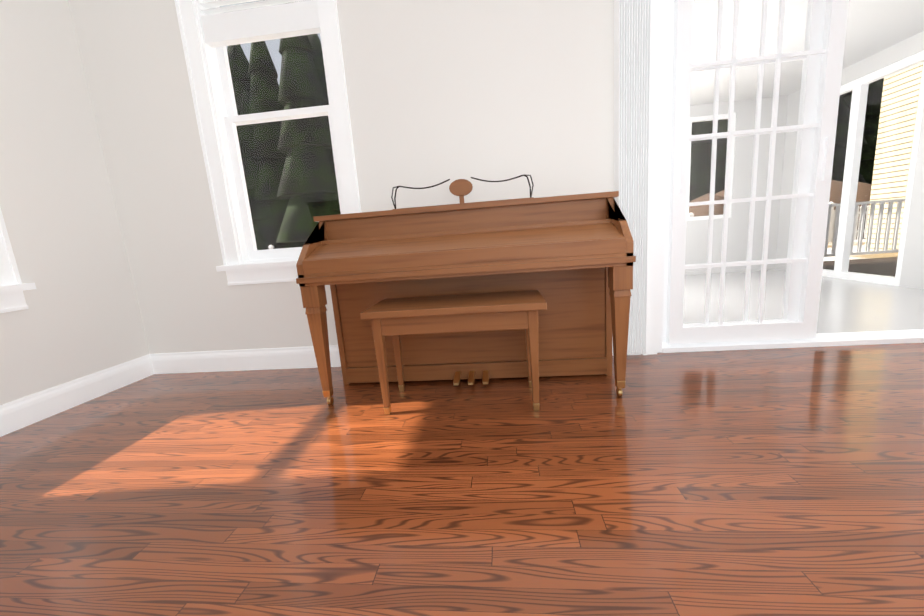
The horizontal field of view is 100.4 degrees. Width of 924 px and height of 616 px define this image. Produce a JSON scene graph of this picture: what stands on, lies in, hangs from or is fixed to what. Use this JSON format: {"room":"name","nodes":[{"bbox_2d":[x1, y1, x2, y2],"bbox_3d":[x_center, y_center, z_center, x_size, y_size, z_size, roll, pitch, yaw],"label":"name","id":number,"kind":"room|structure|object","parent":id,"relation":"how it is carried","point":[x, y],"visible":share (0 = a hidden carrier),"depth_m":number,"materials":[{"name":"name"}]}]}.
{"room":"living room","nodes":[
{"label":"living room","id":0,"kind":"room"},
{"bbox_2d":[0,0,149,404],"bbox_3d":[-2.579,-0.326,-0.484,0.150,2.740,6.230,-3,11,6],"label":"wall","id":1,"kind":"structure","parent":0,"point":[80,317],"depth_m":2.12,"materials":[{"name":"white paint"}]},
{"bbox_2d":[0,208,35,312],"bbox_3d":[-2.398,-0.864,1.333,0.240,1.957,0.980,-3,11,6],"label":"window","id":2,"kind":"structure","parent":1,"relation":"in","point":[12,288],"depth_m":1.88,"materials":[{"name":"white wood"}]},
{"bbox_2d":[0,355,155,436],"bbox_3d":[-2.227,0.595,1.543,0.016,0.140,2.210,-3,11,6],"label":"baseboard","id":3,"kind":"structure","parent":1,"relation":"attached to","point":[18,414],"depth_m":2.12,"materials":[{"name":"white wood"}]},
{"bbox_2d":[68,0,613,353],"bbox_3d":[0.861,-1.075,2.147,6.200,2.740,0.150,-3,11,6],"label":"wall","id":4,"kind":"structure","parent":0,"point":[439,91],"depth_m":2.19,"materials":[{"name":"white paint"}]},
{"bbox_2d":[174,0,360,285],"bbox_3d":[-1.099,-1.144,2.309,0.980,1.957,0.240,-3,11,6],"label":"window","id":5,"kind":"structure","parent":4,"relation":"in","point":[210,30],"depth_m":2.27,"materials":[{"name":"white"}]},
{"bbox_2d":[148,337,640,373],"bbox_3d":[-0.533,0.296,2.463,3.215,0.140,0.016,-3,11,6],"label":"baseboard","id":6,"kind":"structure","parent":4,"relation":"attached to","point":[291,357],"depth_m":2.56,"materials":[{"name":"white wood"}]},
{"bbox_2d":[614,0,923,354],"bbox_3d":[1.887,-0.884,2.034,2.194,2.255,0.288,-3,11,6],"label":"door frame","id":7,"kind":"structure","parent":4,"relation":"attached to","point":[654,67],"depth_m":2.11,"materials":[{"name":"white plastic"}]},
{"bbox_2d":[0,270,923,615],"bbox_3d":[4.209,0.451,0.654,13.300,0.200,9.450,-3,11,6],"label":"floor","id":8,"kind":"structure","parent":0,"point":[752,483],"depth_m":1.19,"materials":[{"name":"brown wood"}]},
{"bbox_2d":[360,290,546,414],"bbox_3d":[-0.011,0.203,1.809,0.780,0.485,0.360,-3,11,6],"label":"piano bench","id":9,"kind":"object","parent":8,"relation":"on","point":[395,318],"visible":1,"depth_m":1.65,"materials":[{"name":"brown wood"}]},
{"bbox_2d":[296,174,635,404],"bbox_3d":[0.019,-0.130,1.984,1.500,1.070,0.635,-3,11,6],"label":"piano","id":10,"kind":"object","parent":8,"relation":"on","point":[571,259],"visible":1,"depth_m":1.92,"materials":[{"name":"brown wood"}]},
{"bbox_2d":[685,0,923,289],"bbox_3d":[1.949,-1.216,3.994,4.920,2.580,3.720,-3,11,6],"label":"wall","id":11,"kind":"structure","parent":8,"relation":"on","point":[884,38],"depth_m":3.99,"materials":[{"name":"white"}]},
{"label":"outside","id":12,"kind":"structure","parent":0,"visible":0},
{"bbox_2d":[823,239,897,260],"bbox_3d":[14.149,-2.449,14.909,110.000,0.310,100.000,-3,11,6],"label":"ground","id":13,"kind":"structure","parent":12,"point":[864,256],"depth_m":9.68,"materials":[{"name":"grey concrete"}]},
{"bbox_2d":[227,2,883,249],"bbox_3d":[13.707,-13.558,21.013,69.510,20.596,17.774,-3,11,6],"label":"trees","id":14,"kind":"object","parent":13,"relation":"on","point":[309,183],"depth_m":18.62,"materials":[{"name":"green plant"}]},
{"bbox_2d":[823,198,905,276],"bbox_3d":[6.999,-0.779,5.059,5.170,1.650,5.276,-3,11,6],"label":"deck","id":15,"kind":"object","parent":13,"relation":"on","point":[866,266],"depth_m":6.15,"materials":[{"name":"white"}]},
{"bbox_2d":[864,62,923,250],"bbox_3d":[24.221,-4.427,4.236,27.500,9.890,9.200,-3,11,6],"label":"house exterior","id":16,"kind":"structure","parent":13,"relation":"on","point":[906,94],"depth_m":9.78,"materials":[{"name":"white wood"}]}
]}

